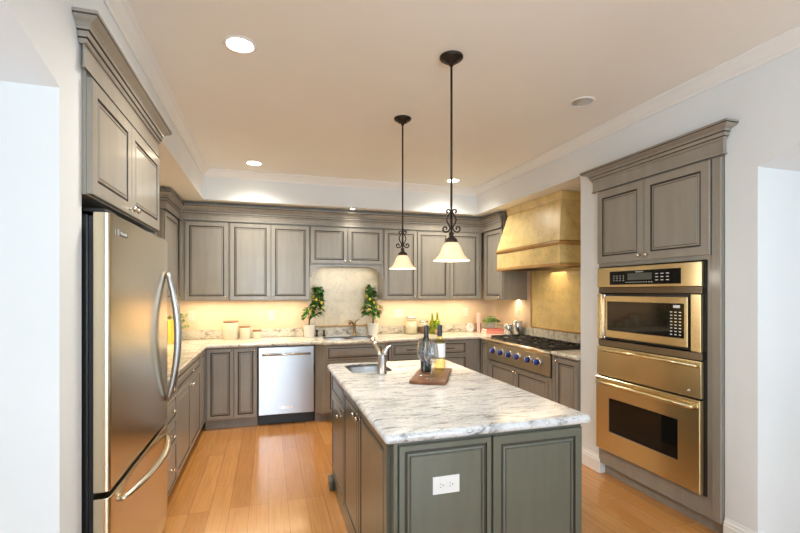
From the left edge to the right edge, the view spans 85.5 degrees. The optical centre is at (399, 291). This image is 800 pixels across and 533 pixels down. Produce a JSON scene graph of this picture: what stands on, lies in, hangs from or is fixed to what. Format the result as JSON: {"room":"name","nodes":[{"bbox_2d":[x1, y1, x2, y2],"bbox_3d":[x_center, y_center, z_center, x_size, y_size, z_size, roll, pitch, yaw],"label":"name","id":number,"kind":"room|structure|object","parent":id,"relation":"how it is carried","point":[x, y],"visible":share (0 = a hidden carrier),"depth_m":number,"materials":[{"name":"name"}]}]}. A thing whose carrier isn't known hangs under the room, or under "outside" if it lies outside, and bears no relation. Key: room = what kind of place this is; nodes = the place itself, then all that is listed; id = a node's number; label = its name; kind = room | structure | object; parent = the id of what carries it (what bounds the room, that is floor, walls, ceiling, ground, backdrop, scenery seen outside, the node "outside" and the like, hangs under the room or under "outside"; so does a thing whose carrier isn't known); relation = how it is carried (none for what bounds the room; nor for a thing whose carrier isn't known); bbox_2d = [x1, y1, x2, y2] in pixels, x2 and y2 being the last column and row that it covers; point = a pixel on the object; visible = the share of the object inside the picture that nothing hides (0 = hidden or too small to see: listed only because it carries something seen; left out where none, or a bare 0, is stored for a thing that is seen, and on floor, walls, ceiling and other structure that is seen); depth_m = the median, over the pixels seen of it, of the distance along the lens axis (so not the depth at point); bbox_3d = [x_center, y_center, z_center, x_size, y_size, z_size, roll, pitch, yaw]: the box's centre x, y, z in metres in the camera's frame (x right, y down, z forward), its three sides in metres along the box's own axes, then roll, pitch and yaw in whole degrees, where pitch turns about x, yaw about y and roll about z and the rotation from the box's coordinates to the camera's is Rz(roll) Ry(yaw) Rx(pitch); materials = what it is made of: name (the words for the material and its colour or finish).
{"room":"kitchen","nodes":[
{"label":"kitchen","id":0,"kind":"room"},
{"bbox_2d":[0,0,156,532],"bbox_3d":[-0.988,0.075,-0.425,0.782,2.800,6.360,0,0,-17],"label":"wall","id":1,"kind":"structure","parent":0,"point":[41,52],"depth_m":1.45,"materials":[{"name":"white paint"}]},
{"bbox_2d":[103,0,799,195],"bbox_3d":[0.653,-1.282,1.133,3.263,0.084,8.390,0,0,-17],"label":"trim","id":2,"kind":"structure","parent":1,"relation":"attached to","point":[122,13],"depth_m":3.05,"materials":[{"name":"white paint"}]},
{"bbox_2d":[72,6,171,234],"bbox_3d":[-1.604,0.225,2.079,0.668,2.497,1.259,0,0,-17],"label":"upper cabinet","id":3,"kind":"object","parent":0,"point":[123,129],"visible":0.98,"depth_m":1.90,"materials":[{"name":"beige paint"}]},
{"bbox_2d":[167,201,494,372],"bbox_3d":[-0.753,0.075,5.650,4.600,2.800,0.100,0,0,-17],"label":"wall","id":4,"kind":"structure","parent":0,"point":[209,315],"depth_m":5.42,"materials":[{"name":"paint"}]},
{"bbox_2d":[188,311,194,320],"bbox_3d":[-2.448,0.285,5.079,0.075,0.115,0.008,0,0,-17],"label":"wall outlet","id":5,"kind":"object","parent":4,"relation":"attached to","point":[191,314],"visible":1,"depth_m":5.08,"materials":[{"name":"beige plastic"}]},
{"bbox_2d":[179,202,228,300],"bbox_3d":[-2.232,-0.446,4.971,0.512,1.102,0.334,0,0,-17],"label":"upper cabinet","id":6,"kind":"object","parent":4,"relation":"attached to","point":[203,245],"visible":0.91,"depth_m":4.84,"materials":[{"name":"beige paint"}]},
{"bbox_2d":[229,204,309,300],"bbox_3d":[-1.552,-0.446,5.177,0.904,1.102,0.334,0,0,-17],"label":"upper cabinet","id":7,"kind":"object","parent":4,"relation":"attached to","point":[267,261],"visible":0.98,"depth_m":5.04,"materials":[{"name":"beige paint"}]},
{"bbox_2d":[268,310,274,319],"bbox_3d":[-1.589,0.290,5.339,0.075,0.115,0.008,0,0,-17],"label":"wall outlet","id":8,"kind":"object","parent":4,"relation":"attached to","point":[271,313],"visible":1,"depth_m":5.34,"materials":[{"name":"beige plastic"}]},
{"bbox_2d":[308,267,377,326],"bbox_3d":[-0.728,0.069,5.591,0.905,0.768,0.025,0,0,-17],"label":"backsplash","id":9,"kind":"structure","parent":4,"relation":"attached to","point":[344,287],"depth_m":5.59,"materials":[{"name":"stone"}]},
{"bbox_2d":[310,209,382,277],"bbox_3d":[-0.683,-0.583,5.441,0.909,0.827,0.334,0,0,-17],"label":"upper cabinet","id":10,"kind":"object","parent":4,"relation":"attached to","point":[330,246],"visible":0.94,"depth_m":5.31,"materials":[{"name":"beige paint"}]},
{"bbox_2d":[394,309,402,317],"bbox_3d":[-0.021,0.297,5.814,0.130,0.115,0.009,0,0,-17],"label":"light switch","id":11,"kind":"object","parent":4,"relation":"attached to","point":[398,313],"visible":1,"depth_m":5.81,"materials":[{"name":"beige plastic"}]},
{"bbox_2d":[378,213,448,299],"bbox_3d":[0.185,-0.446,5.705,0.901,1.102,0.334,0,0,-17],"label":"upper cabinet","id":12,"kind":"object","parent":4,"relation":"attached to","point":[429,280],"visible":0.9,"depth_m":5.58,"materials":[{"name":"beige paint"}]},
{"bbox_2d":[449,216,480,298],"bbox_3d":[0.844,-0.446,5.904,0.471,1.102,0.334,0,0,-17],"label":"upper cabinet","id":13,"kind":"object","parent":4,"relation":"attached to","point":[464,277],"visible":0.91,"depth_m":5.78,"materials":[{"name":"beige paint"}]},
{"bbox_2d":[463,308,467,315],"bbox_3d":[0.924,0.289,6.102,0.075,0.115,0.008,0,0,-17],"label":"wall outlet","id":14,"kind":"object","parent":4,"relation":"attached to","point":[465,310],"visible":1,"depth_m":6.10,"materials":[{"name":"beige plastic"}]},
{"bbox_2d":[157,97,580,218],"bbox_3d":[-0.373,-1.162,4.399,4.600,0.326,2.515,0,0,-17],"label":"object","id":15,"kind":"structure","parent":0,"point":[179,173],"depth_m":4.85,"materials":[{"name":"white paint"}]},
{"bbox_2d":[162,411,716,532],"bbox_3d":[0.674,1.525,1.393,8.500,0.100,9.075,0,0,-17],"label":"floor","id":16,"kind":"structure","parent":0,"point":[265,478],"depth_m":3.17,"materials":[{"name":"brown wood"}]},
{"bbox_2d":[82,207,181,532],"bbox_3d":[-1.625,0.574,2.075,0.885,1.803,1.025,0,0,-17],"label":"refrigerator","id":17,"kind":"object","parent":16,"relation":"on","point":[126,443],"visible":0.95,"depth_m":1.86,"materials":[{"name":"silver metal"}]},
{"bbox_2d":[165,383,175,497],"bbox_3d":[-1.852,1.039,2.858,0.669,0.873,0.415,0,0,-17],"label":"base cabinet","id":18,"kind":"object","parent":16,"relation":"on","point":[171,404],"visible":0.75,"depth_m":2.98,"materials":[{"name":"beige paint"}]},
{"bbox_2d":[167,323,529,383],"bbox_3d":[-0.374,0.529,4.402,4.396,0.142,2.503,0,0,-17],"label":"countertop","id":19,"kind":"structure","parent":18,"relation":"on","point":[198,341],"depth_m":5.14,"materials":[{"name":"beige stone"}]},
{"bbox_2d":[168,319,173,343],"bbox_3d":[-2.474,0.433,4.673,0.028,0.255,0.180,0,0,-17],"label":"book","id":20,"kind":"object","parent":19,"relation":"on","point":[170,322],"visible":0.87,"depth_m":4.59,"materials":[{"name":"paper"}]},
{"bbox_2d":[167,313,190,328],"bbox_3d":[-2.539,0.403,4.899,0.332,0.315,0.261,0,0,-17],"label":"potted plant","id":21,"kind":"object","parent":19,"relation":"on","point":[182,320],"visible":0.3,"depth_m":4.92,"materials":[{"name":"green plant"}]},
{"bbox_2d":[223,321,237,339],"bbox_3d":[-1.989,0.454,5.081,0.169,0.212,0.169,0,0,-23],"label":"canister","id":22,"kind":"object","parent":19,"relation":"on","point":[230,328],"visible":1,"depth_m":5.01,"materials":[{"name":"beige ceramic"}]},
{"bbox_2d":[239,326,249,338],"bbox_3d":[-1.840,0.485,5.127,0.122,0.150,0.122,0,0,-23],"label":"canister","id":23,"kind":"object","parent":19,"relation":"on","point":[244,331],"visible":1,"depth_m":5.08,"materials":[{"name":"beige ceramic"}]},
{"bbox_2d":[252,330,260,338],"bbox_3d":[-1.716,0.511,5.185,0.102,0.098,0.102,0,0,-23],"label":"canister","id":24,"kind":"object","parent":19,"relation":"on","point":[256,334],"visible":1,"depth_m":5.14,"materials":[{"name":"beige ceramic"}]},
{"bbox_2d":[301,285,325,336],"bbox_3d":[-1.072,0.240,5.330,0.343,0.640,0.224,0,0,-17],"label":"tree","id":25,"kind":"object","parent":19,"relation":"on","point":[309,329],"visible":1,"depth_m":5.30,"materials":[{"name":"green plant"}]},
{"bbox_2d":[323,336,371,339],"bbox_3d":[-0.618,0.664,5.257,0.602,0.200,0.372,0,0,-17],"label":"sink","id":26,"kind":"object","parent":19,"relation":"in","point":[349,337],"visible":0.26,"depth_m":5.41,"materials":[{"name":"silver metal"}]},
{"bbox_2d":[349,319,359,335],"bbox_3d":[-0.602,0.455,5.456,0.086,0.210,0.222,0,0,27],"label":"faucet","id":27,"kind":"object","parent":19,"relation":"on","point":[350,321],"visible":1,"depth_m":5.51,"materials":[{"name":"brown metal"}]},
{"bbox_2d":[360,284,384,334],"bbox_3d":[-0.353,0.232,5.562,0.340,0.656,0.222,0,0,-17],"label":"tree","id":28,"kind":"object","parent":19,"relation":"on","point":[372,327],"visible":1,"depth_m":5.53,"materials":[{"name":"green plant"}]},
{"bbox_2d":[405,316,416,333],"bbox_3d":[0.148,0.444,5.730,0.166,0.232,0.166,0,0,-17],"label":"glass jar","id":29,"kind":"object","parent":19,"relation":"on","point":[410,326],"visible":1,"depth_m":5.67,"materials":[{"name":"beige glass"}]},
{"bbox_2d":[418,320,427,333],"bbox_3d":[0.317,0.474,5.792,0.156,0.172,0.155,0,0,-17],"label":"glass jar","id":30,"kind":"object","parent":19,"relation":"on","point":[420,329],"visible":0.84,"depth_m":5.74,"materials":[{"name":"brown glass"}]},
{"bbox_2d":[429,313,434,333],"bbox_3d":[0.429,0.425,5.742,0.076,0.271,0.076,0,0,-17],"label":"oil bottle","id":31,"kind":"object","parent":19,"relation":"on","point":[432,322],"visible":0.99,"depth_m":5.71,"materials":[{"name":"green glass"}]},
{"bbox_2d":[434,320,440,334],"bbox_3d":[0.488,0.465,5.655,0.112,0.190,0.122,0,0,38],"label":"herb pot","id":32,"kind":"object","parent":19,"relation":"on","point":[436,323],"visible":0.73,"depth_m":5.63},
{"bbox_2d":[435,312,439,328],"bbox_3d":[0.499,0.420,5.795,0.076,0.281,0.076,0,0,-17],"label":"oil bottle","id":33,"kind":"object","parent":19,"relation":"on","point":[437,318],"visible":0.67,"depth_m":5.78,"materials":[{"name":"green glass"}]},
{"bbox_2d":[466,323,473,331],"bbox_3d":[0.969,0.499,5.986,0.120,0.122,0.030,0,0,-31],"label":"clock","id":34,"kind":"object","parent":19,"relation":"on","point":[470,326],"visible":1,"depth_m":5.97,"materials":[{"name":"white ceramic"}]},
{"bbox_2d":[477,313,479,332],"bbox_3d":[1.074,0.428,5.918,0.042,0.265,0.130,0,0,7],"label":"book","id":35,"kind":"object","parent":19,"relation":"on","point":[478,314],"visible":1,"depth_m":5.85,"materials":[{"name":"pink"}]},
{"bbox_2d":[481,330,503,333],"bbox_3d":[1.240,0.544,5.814,0.250,0.032,0.180,0,0,-14],"label":"book","id":36,"kind":"object","parent":19,"relation":"on","point":[484,332],"visible":0.89,"depth_m":5.73,"materials":[{"name":"red paper"}]},
{"bbox_2d":[482,328,502,330],"bbox_3d":[1.238,0.512,5.814,0.235,0.030,0.170,0,0,-14],"label":"book","id":37,"kind":"object","parent":36,"relation":"on","point":[483,329],"visible":0.99,"depth_m":5.75,"materials":[{"name":"red paper"}]},
{"bbox_2d":[482,316,500,328],"bbox_3d":[1.220,0.408,5.807,0.282,0.175,0.242,0,0,-34],"label":"succulents","id":38,"kind":"object","parent":37,"relation":"on","point":[491,324],"visible":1,"depth_m":5.77,"materials":[{"name":"green plant"}]},
{"bbox_2d":[504,324,512,334],"bbox_3d":[1.388,0.488,5.552,0.114,0.145,0.114,0,0,-17],"label":"steel canister","id":39,"kind":"object","parent":19,"relation":"on","point":[508,328],"visible":0.96,"depth_m":5.51,"materials":[{"name":"white metal"}]},
{"bbox_2d":[512,320,522,333],"bbox_3d":[1.494,0.465,5.495,0.124,0.190,0.124,0,0,-17],"label":"steel canister","id":40,"kind":"object","parent":19,"relation":"on","point":[517,324],"visible":0.89,"depth_m":5.44,"materials":[{"name":"white metal"}]},
{"bbox_2d":[485,334,580,376],"bbox_3d":[1.468,0.671,4.761,0.595,0.287,1.230,0,0,-17],"label":"rangetop","id":41,"kind":"object","parent":19,"relation":"on","point":[527,352],"visible":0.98,"depth_m":4.58,"materials":[{"name":"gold metal"}]},
{"bbox_2d":[491,338,580,350],"bbox_3d":[1.502,0.575,4.772,0.455,0.010,1.200,0,0,-17],"label":"grate","id":42,"kind":"object","parent":41,"relation":"on","point":[509,340],"depth_m":4.50,"materials":[{"name":"black metal"}]},
{"bbox_2d":[176,350,204,477],"bbox_3d":[-2.129,1.039,3.771,0.669,0.873,1.489,0,0,-17],"label":"base cabinet","id":43,"kind":"object","parent":16,"relation":"on","point":[190,382],"visible":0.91,"depth_m":3.65,"materials":[{"name":"beige paint"}]},
{"bbox_2d":[205,347,257,428],"bbox_3d":[-1.892,1.039,4.910,0.530,0.873,0.649,0,0,-17],"label":"base cabinet","id":44,"kind":"object","parent":16,"relation":"on","point":[231,374],"visible":0.91,"depth_m":4.64,"materials":[{"name":"beige paint"}]},
{"bbox_2d":[258,345,313,424],"bbox_3d":[-1.327,1.039,5.031,0.608,0.864,0.610,0,0,-17],"label":"dishwasher","id":45,"kind":"object","parent":16,"relation":"on","point":[285,373],"visible":1,"depth_m":4.80,"materials":[{"name":"silver metal"}]},
{"bbox_2d":[314,343,387,420],"bbox_3d":[-0.567,1.039,5.078,0.860,0.873,0.352,0,0,-17],"label":"base cabinet","id":46,"kind":"object","parent":16,"relation":"on","point":[325,355],"visible":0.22,"depth_m":4.90,"materials":[{"name":"beige paint"}]},
{"bbox_2d":[388,341,420,360],"bbox_3d":[0.035,1.039,5.497,0.515,0.873,0.644,0,0,-17],"label":"base cabinet","id":47,"kind":"object","parent":16,"relation":"on","point":[399,351],"visible":0.25,"depth_m":5.20,"materials":[{"name":"beige paint"}]},
{"bbox_2d":[328,375,581,532],"bbox_3d":[0.140,1.039,2.639,0.944,0.873,1.681,0,0,-17],"label":"kitchen island","id":48,"kind":"object","parent":16,"relation":"on","point":[522,481],"visible":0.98,"depth_m":1.87,"materials":[{"name":"green paint"}]},
{"bbox_2d":[433,474,458,494],"bbox_3d":[0.190,0.792,1.774,0.118,0.072,0.008,0,0,-17],"label":"wall outlet","id":49,"kind":"object","parent":48,"relation":"attached to","point":[448,483],"visible":1,"depth_m":1.77,"materials":[{"name":"white plastic"}]},
{"bbox_2d":[438,481,444,489],"bbox_3d":[0.171,0.792,1.766,0.032,0.032,0.001,0,0,-17],"label":"socket","id":50,"kind":"object","parent":49,"relation":"attached to","point":[441,484],"depth_m":1.76,"materials":[{"name":"grey plastic"}]},
{"bbox_2d":[448,480,454,487],"bbox_3d":[0.211,0.792,1.778,0.032,0.032,0.001,0,0,-17],"label":"socket","id":51,"kind":"object","parent":49,"relation":"attached to","point":[451,483],"depth_m":1.78,"materials":[{"name":"grey plastic"}]},
{"bbox_2d":[327,359,590,443],"bbox_3d":[0.154,0.581,2.657,0.974,0.039,1.748,0,0,-17],"label":"island countertop","id":52,"kind":"structure","parent":48,"relation":"on","point":[471,402],"depth_m":2.13,"materials":[{"name":"white stone"}]},
{"bbox_2d":[345,364,391,372],"bbox_3d":[-0.235,0.659,3.168,0.297,0.190,0.347,0,0,-17],"label":"sink","id":53,"kind":"object","parent":52,"relation":"in","point":[368,368],"visible":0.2,"depth_m":3.33,"materials":[{"name":"silver metal"}]},
{"bbox_2d":[370,337,391,373],"bbox_3d":[-0.144,0.439,2.970,0.165,0.242,0.070,0,0,29],"label":"faucet","id":54,"kind":"object","parent":52,"relation":"on","point":[381,356],"visible":1,"depth_m":2.94,"materials":[{"name":"silver metal"}]},
{"bbox_2d":[409,367,451,384],"bbox_3d":[0.210,0.549,2.829,0.228,0.022,0.485,0,0,12],"label":"cutting board","id":55,"kind":"object","parent":52,"relation":"on","point":[442,377],"visible":0.91,"depth_m":2.71,"materials":[{"name":"brown wood"}]},
{"bbox_2d":[417,341,430,375],"bbox_3d":[0.154,0.424,2.774,0.092,0.225,0.092,0,0,-17],"label":"wine glass","id":56,"kind":"object","parent":55,"relation":"on","point":[418,341],"visible":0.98,"depth_m":2.76,"materials":[{"name":"clear glass"}]},
{"bbox_2d":[420,325,431,371],"bbox_3d":[0.175,0.382,2.901,0.076,0.309,0.076,0,0,-40],"label":"wine bottle","id":57,"kind":"object","parent":55,"relation":"on","point":[425,366],"visible":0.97,"depth_m":2.87,"materials":[{"name":"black glass"}]},
{"bbox_2d":[424,342,438,378],"bbox_3d":[0.192,0.424,2.666,0.092,0.225,0.092,0,0,-17],"label":"wine glass","id":58,"kind":"object","parent":55,"relation":"on","point":[436,342],"visible":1,"depth_m":2.66,"materials":[{"name":"clear glass"}]},
{"bbox_2d":[434,325,444,370],"bbox_3d":[0.271,0.382,2.956,0.075,0.309,0.075,0,0,-40],"label":"wine bottle","id":59,"kind":"object","parent":55,"relation":"on","point":[441,347],"visible":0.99,"depth_m":2.93,"materials":[{"name":"white glass"}]},
{"bbox_2d":[431,339,479,372],"bbox_3d":[0.613,1.039,5.673,0.690,0.873,0.644,0,0,-17],"label":"base cabinet","id":60,"kind":"object","parent":16,"relation":"on","point":[465,353],"visible":0.3,"depth_m":5.42,"materials":[{"name":"beige paint"}]},
{"bbox_2d":[481,339,488,375],"bbox_3d":[1.309,1.039,5.479,0.547,0.873,0.218,0,0,-17],"label":"base cabinet","id":61,"kind":"object","parent":16,"relation":"on","point":[484,359],"visible":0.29,"depth_m":5.39,"materials":[{"name":"beige paint"}]},
{"bbox_2d":[488,359,551,400],"bbox_3d":[1.506,1.149,4.773,0.579,0.652,1.244,0,0,-17],"label":"base cabinet","id":62,"kind":"object","parent":16,"relation":"on","point":[535,383],"visible":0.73,"depth_m":4.60,"materials":[{"name":"beige paint"}]},
{"bbox_2d":[552,356,580,425],"bbox_3d":[1.741,1.039,3.999,0.579,0.873,0.374,0,0,-17],"label":"base cabinet","id":63,"kind":"object","parent":16,"relation":"on","point":[566,373],"visible":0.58,"depth_m":3.90,"materials":[{"name":"beige paint"}]},
{"bbox_2d":[530,328,580,360],"bbox_3d":[1.578,0.524,4.550,0.573,0.153,1.525,0,0,-17],"label":"countertop","id":64,"kind":"structure","parent":63,"relation":"on","point":[557,335],"depth_m":4.65,"materials":[{"name":"beige stone"}]},
{"bbox_2d":[580,118,738,532],"bbox_3d":[2.007,0.244,3.136,0.687,2.462,1.214,0,0,-17],"label":"tall cabinet","id":65,"kind":"object","parent":16,"relation":"on","point":[663,202],"visible":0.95,"depth_m":2.81,"materials":[{"name":"beige paint"}]},
{"bbox_2d":[595,261,707,495],"bbox_3d":[1.919,0.534,3.133,0.558,1.442,0.894,0,0,-17],"label":"wall oven","id":66,"kind":"object","parent":65,"relation":"in","point":[652,400],"visible":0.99,"depth_m":2.94,"materials":[{"name":"gold metal"}]},
{"bbox_2d":[602,294,704,349],"bbox_3d":[1.927,0.197,3.149,0.434,0.356,0.756,0,0,-17],"label":"microwave oven","id":67,"kind":"object","parent":66,"relation":"in","point":[664,320],"visible":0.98,"depth_m":3.01,"materials":[{"name":"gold metal"}]},
{"bbox_2d":[128,0,799,187],"bbox_3d":[0.674,-1.375,1.393,8.500,0.100,9.075,0,0,-17],"label":"ceiling","id":68,"kind":"structure","parent":0,"point":[323,87],"depth_m":2.59,"materials":[{"name":"beige paint"}]},
{"bbox_2d":[223,35,256,53],"bbox_3d":[-0.859,-1.321,2.321,0.170,0.006,0.170,0,0,-17],"label":"recessed light","id":69,"kind":"object","parent":68,"relation":"in","point":[238,44],"visible":1,"depth_m":2.31,"materials":[{"name":"white paint"}]},
{"bbox_2d":[245,160,262,165],"bbox_3d":[-1.504,-1.321,4.455,0.170,0.006,0.170,0,0,-17],"label":"recessed light","id":70,"kind":"object","parent":68,"relation":"in","point":[253,163],"visible":1,"depth_m":4.46,"materials":[{"name":"white paint"}]},
{"bbox_2d":[389,115,415,269],"bbox_3d":[0.020,-0.749,3.308,0.206,1.152,0.206,0,0,-17],"label":"pendant lamp","id":71,"kind":"object","parent":68,"relation":"hanging from","point":[402,261],"visible":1,"depth_m":3.29,"materials":[{"name":"brown metal"}]},
{"bbox_2d":[433,50,469,261],"bbox_3d":[0.290,-0.749,2.439,0.206,1.152,0.206,0,0,-17],"label":"pendant lamp","id":72,"kind":"object","parent":68,"relation":"hanging from","point":[451,251],"visible":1,"depth_m":2.43,"materials":[{"name":"black metal"}]},
{"bbox_2d":[446,179,459,182],"bbox_3d":[0.634,-1.321,5.156,0.170,0.006,0.170,0,0,-17],"label":"recessed light","id":73,"kind":"object","parent":68,"relation":"in","point":[448,180],"visible":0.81,"depth_m":5.15,"materials":[{"name":"white paint"}]},
{"bbox_2d":[569,96,595,107],"bbox_3d":[1.273,-1.321,3.020,0.170,0.006,0.170,0,0,-17],"label":"recessed light","id":74,"kind":"object","parent":68,"relation":"in","point":[585,101],"visible":1,"depth_m":3.01,"materials":[{"name":"white paint"}]},
{"bbox_2d":[487,322,494,328],"bbox_3d":[1.222,0.453,5.805,0.100,0.085,0.100,0,0,-17],"label":"pot","id":75,"kind":"object","parent":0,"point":[491,326],"depth_m":5.77,"materials":[{"name":"grey"}]},
{"bbox_2d":[495,271,575,333],"bbox_3d":[1.770,0.238,5.085,0.100,2.475,2.445,0,0,-17],"label":"wall","id":76,"kind":"structure","parent":0,"point":[505,310],"depth_m":5.74,"materials":[{"name":"paint"}]},
{"bbox_2d":[484,211,526,299],"bbox_3d":[1.343,-0.446,5.641,0.389,1.102,0.516,0,0,-17],"label":"upper cabinet","id":77,"kind":"object","parent":76,"relation":"attached to","point":[498,285],"visible":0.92,"depth_m":5.45,"materials":[{"name":"beige paint"}]},
{"bbox_2d":[495,190,580,271],"bbox_3d":[1.564,-0.622,4.788,0.460,0.748,1.227,0,0,-17],"label":"range hood","id":78,"kind":"object","parent":76,"relation":"attached to","point":[542,233],"visible":0.87,"depth_m":4.47,"materials":[{"name":"gold metal"}]},
{"bbox_2d":[507,266,580,270],"bbox_3d":[1.580,-0.266,4.793,0.407,0.024,1.145,0,0,-17],"label":"grille","id":79,"kind":"object","parent":78,"relation":"attached to","point":[551,267],"depth_m":4.77,"materials":[{"name":"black metal"}]},
{"bbox_2d":[530,267,580,333],"bbox_3d":[1.775,0.089,4.849,0.025,0.708,1.050,0,0,-17],"label":"backsplash","id":80,"kind":"structure","parent":76,"relation":"attached to","point":[555,294],"depth_m":4.88,"materials":[{"name":"beige stone"}]},
{"bbox_2d":[581,48,799,532],"bbox_3d":[2.802,0.075,0.761,0.635,2.800,6.430,0,0,-17],"label":"wall","id":81,"kind":"structure","parent":0,"point":[762,158],"depth_m":2.46,"materials":[{"name":"white paint"}]},
{"bbox_2d":[582,447,604,472],"bbox_3d":[1.614,1.405,3.634,0.061,0.140,0.242,0,0,-17],"label":"baseboard","id":82,"kind":"structure","parent":81,"relation":"attached to","point":[590,459],"depth_m":3.59,"materials":[{"name":"white paint"}]},
{"bbox_2d":[723,517,764,532],"bbox_3d":[1.969,1.405,2.471,0.066,0.140,0.194,0,0,-17],"label":"baseboard","id":83,"kind":"structure","parent":81,"relation":"attached to","point":[729,526],"depth_m":2.50,"materials":[{"name":"white paint"}]},
{"bbox_3d":[-2.526,0.238,3.745,0.100,2.475,2.515,0,0,-17],"label":"wall","id":84,"kind":"structure","parent":0,"visible":0},
{"bbox_2d":[156,187,180,301],"bbox_3d":[-2.486,-0.446,4.413,0.359,1.102,0.650,0,0,-17],"label":"upper cabinet","id":85,"kind":"object","parent":84,"relation":"attached to","point":[168,231],"visible":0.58,"depth_m":4.37,"materials":[{"name":"beige paint"}]},
{"bbox_2d":[160,189,501,232],"bbox_3d":[-0.717,-0.878,4.915,4.034,0.170,0.712,0,0,-17],"label":"crown molding","id":86,"kind":"structure","parent":85,"relation":"attached to","point":[169,201],"depth_m":5.17,"materials":[{"name":"beige paint"}]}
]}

